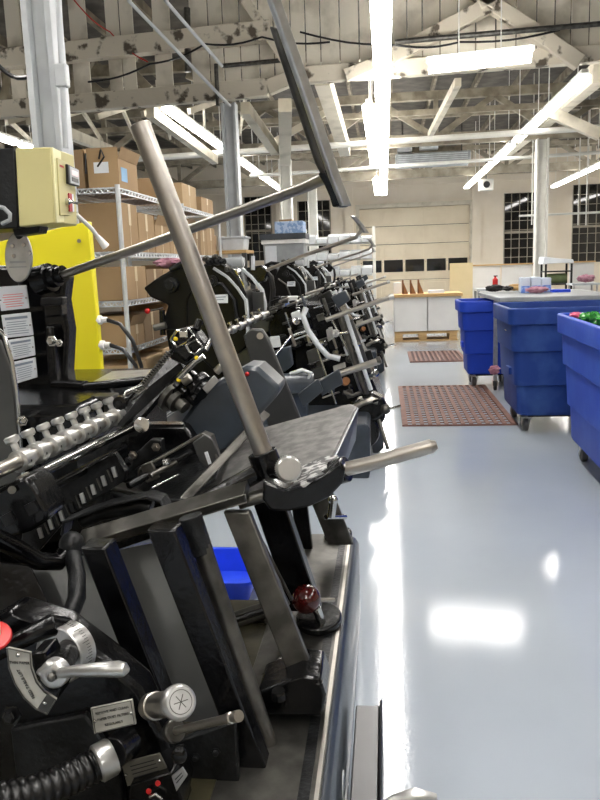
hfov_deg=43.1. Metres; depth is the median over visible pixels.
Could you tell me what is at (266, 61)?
pipe
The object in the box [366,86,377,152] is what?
strip light
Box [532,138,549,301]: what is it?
column
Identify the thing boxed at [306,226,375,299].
rack
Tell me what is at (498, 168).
trim
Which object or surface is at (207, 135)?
strip light
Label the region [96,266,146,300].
carton
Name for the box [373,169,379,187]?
strip light
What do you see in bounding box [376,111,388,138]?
strip light
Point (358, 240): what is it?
bin
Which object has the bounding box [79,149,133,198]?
carton
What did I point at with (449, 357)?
floor mat
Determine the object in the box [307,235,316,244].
bin
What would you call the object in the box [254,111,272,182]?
strip light
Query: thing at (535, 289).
rag
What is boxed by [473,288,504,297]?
bench
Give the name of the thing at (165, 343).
carton
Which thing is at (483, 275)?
display panel
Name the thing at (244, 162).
strip light
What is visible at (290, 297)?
pail
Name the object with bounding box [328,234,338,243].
bin
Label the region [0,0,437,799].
machine
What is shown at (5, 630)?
button
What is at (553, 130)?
pipe
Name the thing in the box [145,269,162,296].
carton
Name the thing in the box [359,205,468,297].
door
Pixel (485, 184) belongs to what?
loudspeaker
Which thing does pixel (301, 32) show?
cable
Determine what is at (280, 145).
beam
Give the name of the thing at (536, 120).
strip light
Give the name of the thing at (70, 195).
switch plate
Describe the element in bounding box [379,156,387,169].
strip light
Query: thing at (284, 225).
patterned box
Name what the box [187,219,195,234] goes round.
carton
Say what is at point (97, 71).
beam
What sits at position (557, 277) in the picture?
roll
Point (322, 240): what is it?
bin
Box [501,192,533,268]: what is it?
window
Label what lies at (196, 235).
carton
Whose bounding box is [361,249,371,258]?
bin
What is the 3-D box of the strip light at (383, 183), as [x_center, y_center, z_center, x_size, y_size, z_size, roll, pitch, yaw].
[2.519,-7.368,22.959,0.208,1.679,2.380,-1,10,7]
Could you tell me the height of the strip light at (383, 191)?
1.679 m
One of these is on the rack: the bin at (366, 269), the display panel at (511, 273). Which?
the bin at (366, 269)
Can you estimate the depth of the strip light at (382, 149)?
16.15 m
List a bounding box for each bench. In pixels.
[215,250,255,291]
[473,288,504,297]
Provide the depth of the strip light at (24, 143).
14.16 m
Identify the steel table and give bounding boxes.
[478,289,599,389]
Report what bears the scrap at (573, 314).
in the bin at (580, 338)
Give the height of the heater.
1.400 m
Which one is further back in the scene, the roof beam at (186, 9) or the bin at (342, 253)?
the bin at (342, 253)
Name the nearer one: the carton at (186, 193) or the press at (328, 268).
the carton at (186, 193)
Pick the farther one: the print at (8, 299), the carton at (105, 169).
the carton at (105, 169)
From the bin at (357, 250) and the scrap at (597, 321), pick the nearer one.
the scrap at (597, 321)
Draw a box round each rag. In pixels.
[153,258,179,267]
[488,365,500,374]
[525,286,548,292]
[576,274,594,282]
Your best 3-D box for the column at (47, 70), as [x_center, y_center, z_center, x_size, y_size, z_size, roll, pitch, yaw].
[-1.508,-1.437,4.740,0.335,3.900,0.310,-1,10,7]
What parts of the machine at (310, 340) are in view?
lever arm, ink knob, ink knob, ink knob, head plate, ink knob, ink knob, arm, gauge frame, gauge stem, link rod, link rod, pedestal arm, link rod, link rod, guard arm, link rod, rail, link rod, link rod, link rod, rail, feed rod, rail, link rod, feed rod, rail, guard blade, rail, panel, feed rod, feed rod, lift lever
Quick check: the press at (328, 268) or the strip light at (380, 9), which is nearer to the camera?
the strip light at (380, 9)
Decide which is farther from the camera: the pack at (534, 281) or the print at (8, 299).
the pack at (534, 281)
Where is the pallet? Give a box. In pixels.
[394,330,457,341]
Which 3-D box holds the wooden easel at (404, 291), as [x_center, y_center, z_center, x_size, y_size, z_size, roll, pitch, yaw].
[1.775,-1.911,12.848,0.100,0.228,0.200,-1,10,7]
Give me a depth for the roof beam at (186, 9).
10.60 m
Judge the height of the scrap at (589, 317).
0.077 m
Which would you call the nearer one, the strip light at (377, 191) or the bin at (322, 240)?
the bin at (322, 240)
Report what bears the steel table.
on the floor
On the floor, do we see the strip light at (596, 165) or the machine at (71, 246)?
the machine at (71, 246)
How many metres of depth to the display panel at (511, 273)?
14.63 m
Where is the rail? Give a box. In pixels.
[519,211,599,216]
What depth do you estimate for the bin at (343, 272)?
14.20 m
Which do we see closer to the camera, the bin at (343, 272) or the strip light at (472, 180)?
the bin at (343, 272)
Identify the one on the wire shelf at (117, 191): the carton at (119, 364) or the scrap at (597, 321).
the carton at (119, 364)
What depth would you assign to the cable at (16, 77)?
5.92 m
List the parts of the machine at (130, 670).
guard plate, label plate, label plate, round plate, box post, label plate, guide rod, label plate, curved arm, housing arm, frame, lift lever, lid panel, box lid, housing door, comb plate, frame, guide rod, rod, lever handle, notice plate, delivery plate, leaning post, plate, spring rod, slotted plate, long lever, long lever, rail, black knob, tag plate, guard arm, upright rod, slotted plate, leaning post, sump plate, gripper arm, round post, lever rod, leaning post, steel rod, foot knob, bed plate, leaning post, aluminium knob, leaning post, red ball knob, guard blade, knob stem, leaning post, table handle, pedal lever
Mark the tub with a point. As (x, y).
(231, 242)
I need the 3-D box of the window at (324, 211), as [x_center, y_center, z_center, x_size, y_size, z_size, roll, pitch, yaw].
[0.567,-6.339,29.514,1.460,2.751,0.220,-1,10,7]
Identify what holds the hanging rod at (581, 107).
hanging from the ceiling
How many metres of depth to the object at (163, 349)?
6.01 m
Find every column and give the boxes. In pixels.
[20,0,78,230]
[220,102,243,268]
[279,159,293,219]
[307,188,318,250]
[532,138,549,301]
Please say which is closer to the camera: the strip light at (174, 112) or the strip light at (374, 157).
the strip light at (174, 112)
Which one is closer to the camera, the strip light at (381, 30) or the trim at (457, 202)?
the strip light at (381, 30)
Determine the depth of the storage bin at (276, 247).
10.58 m
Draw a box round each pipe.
[138,124,599,161]
[222,58,280,67]
[250,151,599,177]
[395,21,599,44]
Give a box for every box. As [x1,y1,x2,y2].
[274,219,305,233]
[550,289,570,291]
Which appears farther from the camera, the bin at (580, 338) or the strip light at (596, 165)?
the strip light at (596, 165)
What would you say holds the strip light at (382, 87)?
hanging from the ceiling
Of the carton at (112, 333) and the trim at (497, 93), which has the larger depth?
the trim at (497, 93)
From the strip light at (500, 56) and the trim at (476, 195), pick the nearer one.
the strip light at (500, 56)
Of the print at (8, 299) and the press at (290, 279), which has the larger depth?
the press at (290, 279)
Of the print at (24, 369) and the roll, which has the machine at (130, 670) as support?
the print at (24, 369)
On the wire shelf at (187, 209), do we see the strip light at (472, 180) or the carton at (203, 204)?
the carton at (203, 204)
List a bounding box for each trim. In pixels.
[0,0,599,170]
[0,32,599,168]
[0,36,260,99]
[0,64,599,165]
[0,82,599,161]
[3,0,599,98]
[77,148,599,288]
[171,139,599,189]
[355,200,471,265]
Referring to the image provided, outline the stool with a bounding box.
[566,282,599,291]
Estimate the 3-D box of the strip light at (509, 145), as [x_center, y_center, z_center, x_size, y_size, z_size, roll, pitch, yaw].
[4.652,-6.497,17.557,0.184,1.679,2.990,-1,10,7]
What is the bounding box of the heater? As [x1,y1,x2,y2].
[395,121,470,168]
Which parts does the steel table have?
leg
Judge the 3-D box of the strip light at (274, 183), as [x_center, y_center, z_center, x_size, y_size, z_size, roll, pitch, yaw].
[-0.745,-7.184,22.560,0.184,1.679,2.240,-1,10,7]
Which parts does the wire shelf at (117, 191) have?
post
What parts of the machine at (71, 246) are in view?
cord, cord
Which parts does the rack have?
rail, rail, rail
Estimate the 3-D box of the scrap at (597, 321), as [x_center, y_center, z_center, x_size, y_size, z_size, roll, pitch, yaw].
[1.729,-0.444,4.247,0.190,0.090,0.166,-1,10,7]
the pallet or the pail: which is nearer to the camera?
the pail
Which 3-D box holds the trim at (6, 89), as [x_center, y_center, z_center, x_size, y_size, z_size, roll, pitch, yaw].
[-3.474,-5.613,13.910,8.100,1.394,4.925,-1,10,7]
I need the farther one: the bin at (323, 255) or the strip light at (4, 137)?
the bin at (323, 255)
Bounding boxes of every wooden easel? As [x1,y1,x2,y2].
[402,280,407,293]
[410,280,415,293]
[417,280,423,293]
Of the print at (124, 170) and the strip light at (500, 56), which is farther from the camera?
the strip light at (500, 56)
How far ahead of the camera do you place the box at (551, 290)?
7.68 m
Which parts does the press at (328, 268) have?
arm, guard arm, rail, rail, feed rod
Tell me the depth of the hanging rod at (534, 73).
17.15 m
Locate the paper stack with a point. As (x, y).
(438, 290)
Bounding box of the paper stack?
[428,289,443,292]
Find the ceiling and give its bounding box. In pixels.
[0,0,599,160]
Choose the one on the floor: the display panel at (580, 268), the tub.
the display panel at (580, 268)
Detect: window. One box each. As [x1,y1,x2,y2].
[243,196,271,262]
[297,200,331,266]
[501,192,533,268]
[571,184,599,264]
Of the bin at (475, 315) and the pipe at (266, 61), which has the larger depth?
the pipe at (266, 61)
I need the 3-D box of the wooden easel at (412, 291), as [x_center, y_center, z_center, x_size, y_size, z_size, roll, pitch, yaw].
[1.904,-1.913,12.833,0.100,0.228,0.200,-1,10,7]
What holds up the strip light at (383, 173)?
hanging from the ceiling
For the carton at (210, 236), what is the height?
0.269 m
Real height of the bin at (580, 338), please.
0.950 m
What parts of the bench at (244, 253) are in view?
leg, leg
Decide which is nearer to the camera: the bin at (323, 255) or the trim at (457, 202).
the bin at (323, 255)
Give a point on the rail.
(591, 212)
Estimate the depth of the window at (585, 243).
28.43 m
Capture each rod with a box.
[127,0,230,106]
[163,0,222,67]
[531,73,534,224]
[577,107,581,224]
[585,96,589,224]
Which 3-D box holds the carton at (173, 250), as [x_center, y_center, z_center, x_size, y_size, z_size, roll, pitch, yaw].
[-1.253,-1.354,6.357,0.472,0.269,0.249,-1,10,7]
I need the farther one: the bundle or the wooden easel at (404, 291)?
the wooden easel at (404, 291)
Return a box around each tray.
[213,547,252,599]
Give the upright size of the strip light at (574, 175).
1.679 m
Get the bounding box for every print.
[2,293,22,306]
[5,316,28,334]
[10,339,30,356]
[15,361,32,379]
[121,167,127,182]
[130,760,158,777]
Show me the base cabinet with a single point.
(425, 311)
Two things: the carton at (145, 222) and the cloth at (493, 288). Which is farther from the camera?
the cloth at (493, 288)
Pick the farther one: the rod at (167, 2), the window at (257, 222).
the window at (257, 222)
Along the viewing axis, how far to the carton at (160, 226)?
5.96 m
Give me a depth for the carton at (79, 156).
5.03 m
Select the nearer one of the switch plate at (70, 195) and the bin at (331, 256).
the switch plate at (70, 195)
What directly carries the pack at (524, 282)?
on the steel table
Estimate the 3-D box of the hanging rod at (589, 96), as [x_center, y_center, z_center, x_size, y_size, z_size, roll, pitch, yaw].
[6.436,-5.614,16.979,0.026,3.341,0.030,-1,10,7]
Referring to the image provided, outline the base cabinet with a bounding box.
[393,291,462,331]
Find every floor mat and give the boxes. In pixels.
[398,385,517,426]
[407,350,463,362]
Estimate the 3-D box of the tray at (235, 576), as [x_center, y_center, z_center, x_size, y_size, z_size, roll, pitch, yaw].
[-0.315,0.728,3.129,0.320,0.110,0.380,-1,10,7]
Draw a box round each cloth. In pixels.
[485,284,504,291]
[502,286,513,290]
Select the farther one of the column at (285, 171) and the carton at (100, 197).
the column at (285, 171)
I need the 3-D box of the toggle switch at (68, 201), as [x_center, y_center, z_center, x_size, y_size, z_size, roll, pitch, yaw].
[-0.660,-0.574,2.198,0.034,0.020,0.021,-3,10,-4]
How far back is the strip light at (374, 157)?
17.31 m
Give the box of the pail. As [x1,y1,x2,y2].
[281,296,297,306]
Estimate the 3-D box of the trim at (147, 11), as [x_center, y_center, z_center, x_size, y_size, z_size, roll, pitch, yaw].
[-0.498,-7.502,19.920,24.760,0.160,18.500,-1,10,7]
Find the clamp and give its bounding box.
[28,263,68,294]
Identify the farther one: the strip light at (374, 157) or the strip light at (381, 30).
the strip light at (374, 157)
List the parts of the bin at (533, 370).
name plate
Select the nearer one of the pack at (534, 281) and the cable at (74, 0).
the pack at (534, 281)
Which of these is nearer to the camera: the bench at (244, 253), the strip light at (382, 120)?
the bench at (244, 253)
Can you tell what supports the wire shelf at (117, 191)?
on the floor
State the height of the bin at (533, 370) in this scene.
0.950 m
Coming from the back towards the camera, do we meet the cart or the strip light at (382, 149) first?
the strip light at (382, 149)
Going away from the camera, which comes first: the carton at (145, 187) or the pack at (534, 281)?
the carton at (145, 187)
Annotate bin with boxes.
[259,233,308,276]
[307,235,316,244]
[307,251,317,260]
[316,237,327,243]
[317,251,328,259]
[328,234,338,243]
[328,253,338,259]
[329,266,339,275]
[339,234,349,242]
[339,250,349,259]
[340,268,350,275]
[350,233,360,242]
[350,249,360,258]
[351,265,361,274]
[361,235,371,242]
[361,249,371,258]
[362,265,372,274]
[455,298,503,385]
[493,300,599,429]
[557,312,599,467]
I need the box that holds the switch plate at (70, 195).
[68,193,73,211]
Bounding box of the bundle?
[509,284,518,290]
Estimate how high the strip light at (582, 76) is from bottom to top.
1.679 m
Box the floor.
[99,298,599,799]
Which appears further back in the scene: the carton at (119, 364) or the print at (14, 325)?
the carton at (119, 364)
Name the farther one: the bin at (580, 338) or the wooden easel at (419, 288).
the wooden easel at (419, 288)
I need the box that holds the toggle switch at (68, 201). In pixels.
[65,198,77,204]
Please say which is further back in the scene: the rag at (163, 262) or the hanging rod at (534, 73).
the hanging rod at (534, 73)
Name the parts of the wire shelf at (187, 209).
post, post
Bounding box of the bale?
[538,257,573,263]
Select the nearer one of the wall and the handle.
the handle
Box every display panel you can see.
[473,264,500,297]
[501,263,532,301]
[569,261,595,290]
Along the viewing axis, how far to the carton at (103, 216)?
5.11 m
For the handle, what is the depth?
2.39 m
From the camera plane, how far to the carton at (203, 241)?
7.37 m
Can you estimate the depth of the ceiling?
17.74 m
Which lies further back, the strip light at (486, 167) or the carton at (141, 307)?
the strip light at (486, 167)
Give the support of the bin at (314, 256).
on the rack
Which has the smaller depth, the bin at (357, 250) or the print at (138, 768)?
the print at (138, 768)
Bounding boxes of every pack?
[519,277,529,292]
[530,277,540,286]
[541,277,550,291]
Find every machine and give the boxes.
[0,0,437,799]
[0,222,143,369]
[144,216,400,477]
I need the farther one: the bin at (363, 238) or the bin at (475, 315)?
the bin at (363, 238)
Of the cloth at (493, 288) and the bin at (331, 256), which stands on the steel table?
the cloth at (493, 288)
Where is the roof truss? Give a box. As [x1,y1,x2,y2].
[0,0,599,119]
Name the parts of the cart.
shelf, shelf, post, post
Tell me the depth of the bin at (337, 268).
14.23 m
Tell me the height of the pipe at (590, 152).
0.224 m
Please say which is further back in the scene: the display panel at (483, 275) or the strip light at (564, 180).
the strip light at (564, 180)
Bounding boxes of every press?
[247,238,393,372]
[307,247,388,337]
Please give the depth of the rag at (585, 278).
12.35 m
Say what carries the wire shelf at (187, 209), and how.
on the floor
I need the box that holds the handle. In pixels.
[76,212,108,248]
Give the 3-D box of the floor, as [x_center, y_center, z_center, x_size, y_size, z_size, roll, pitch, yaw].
[-1.117,-0.695,12.316,26.400,0.200,36.500,-1,10,7]
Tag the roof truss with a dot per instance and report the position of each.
(554, 51)
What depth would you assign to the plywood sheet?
14.18 m
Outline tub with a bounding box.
[221,236,250,250]
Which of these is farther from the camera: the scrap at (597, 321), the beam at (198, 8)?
the beam at (198, 8)
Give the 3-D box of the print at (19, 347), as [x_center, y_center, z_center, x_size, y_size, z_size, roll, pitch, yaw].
[-0.885,-0.165,2.412,0.068,0.056,0.001,-1,10,7]
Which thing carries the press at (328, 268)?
on the floor
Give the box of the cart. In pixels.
[540,263,572,288]
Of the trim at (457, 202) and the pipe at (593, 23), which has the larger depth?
the trim at (457, 202)
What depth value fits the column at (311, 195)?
23.51 m
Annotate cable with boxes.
[0,64,26,79]
[74,0,147,62]
[88,36,329,82]
[300,30,559,48]
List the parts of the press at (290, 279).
head plate, arm, guard arm, rail, feed rod, rail, feed rod, rail, panel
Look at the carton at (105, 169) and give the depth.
5.02 m
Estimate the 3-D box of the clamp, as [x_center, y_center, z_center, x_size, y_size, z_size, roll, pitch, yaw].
[-0.775,-0.376,2.360,0.112,0.098,0.090,1,11,19]
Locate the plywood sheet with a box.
[450,263,472,330]
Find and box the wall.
[0,146,599,305]
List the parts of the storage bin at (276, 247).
lid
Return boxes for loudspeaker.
[478,129,493,190]
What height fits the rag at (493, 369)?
0.099 m
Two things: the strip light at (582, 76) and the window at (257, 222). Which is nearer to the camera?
the strip light at (582, 76)
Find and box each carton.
[73,150,97,194]
[78,202,138,251]
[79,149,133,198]
[83,146,139,193]
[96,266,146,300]
[99,310,160,341]
[100,313,146,347]
[103,352,161,367]
[103,360,146,368]
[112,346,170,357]
[122,178,156,204]
[122,302,167,310]
[137,213,155,252]
[139,182,196,211]
[141,265,168,268]
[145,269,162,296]
[148,339,168,345]
[152,215,169,252]
[154,220,177,253]
[184,196,212,215]
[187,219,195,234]
[193,231,200,254]
[200,228,206,254]
[206,228,215,255]
[393,282,400,293]
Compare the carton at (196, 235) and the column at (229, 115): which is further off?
the column at (229, 115)
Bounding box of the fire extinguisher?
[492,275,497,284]
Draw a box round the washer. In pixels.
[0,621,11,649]
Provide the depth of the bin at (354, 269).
14.18 m
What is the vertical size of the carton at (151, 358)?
0.214 m
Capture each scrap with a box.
[569,312,579,318]
[579,311,599,322]
[593,314,599,325]
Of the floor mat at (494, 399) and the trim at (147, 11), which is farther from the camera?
the trim at (147, 11)
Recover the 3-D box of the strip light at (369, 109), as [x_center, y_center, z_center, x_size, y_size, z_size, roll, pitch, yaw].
[1.147,-5.492,12.574,0.208,1.699,2.380,-1,10,7]
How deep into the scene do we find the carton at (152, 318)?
5.67 m
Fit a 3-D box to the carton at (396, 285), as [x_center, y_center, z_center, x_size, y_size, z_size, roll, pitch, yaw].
[1.676,-1.928,13.086,0.130,0.189,0.150,-1,10,7]
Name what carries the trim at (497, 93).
attached to the wall
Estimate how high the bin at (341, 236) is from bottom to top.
0.179 m
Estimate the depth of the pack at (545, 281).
7.78 m
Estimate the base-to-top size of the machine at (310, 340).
1.796 m
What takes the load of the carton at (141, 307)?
on the wire shelf at (117, 191)
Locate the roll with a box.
[547,273,566,282]
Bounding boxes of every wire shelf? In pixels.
[77,184,179,416]
[128,203,221,345]
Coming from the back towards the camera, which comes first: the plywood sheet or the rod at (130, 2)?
the plywood sheet
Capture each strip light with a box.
[0,71,20,144]
[18,126,32,147]
[161,81,204,133]
[197,109,222,149]
[240,100,258,172]
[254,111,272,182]
[268,127,279,190]
[362,80,376,133]
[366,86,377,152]
[369,80,378,165]
[370,0,391,21]
[371,18,391,79]
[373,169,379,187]
[374,75,389,115]
[374,169,380,194]
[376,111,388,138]
[378,138,387,156]
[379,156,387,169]
[380,169,387,179]
[380,178,386,188]
[381,188,386,194]
[426,0,534,73]
[464,121,479,188]
[474,116,493,177]
[489,70,515,164]
[512,68,545,142]
[538,66,590,116]
[551,148,572,187]
[568,109,594,178]
[591,109,599,168]
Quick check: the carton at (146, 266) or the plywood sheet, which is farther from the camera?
the plywood sheet
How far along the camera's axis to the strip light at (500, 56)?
9.39 m
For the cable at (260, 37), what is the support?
attached to the roof truss

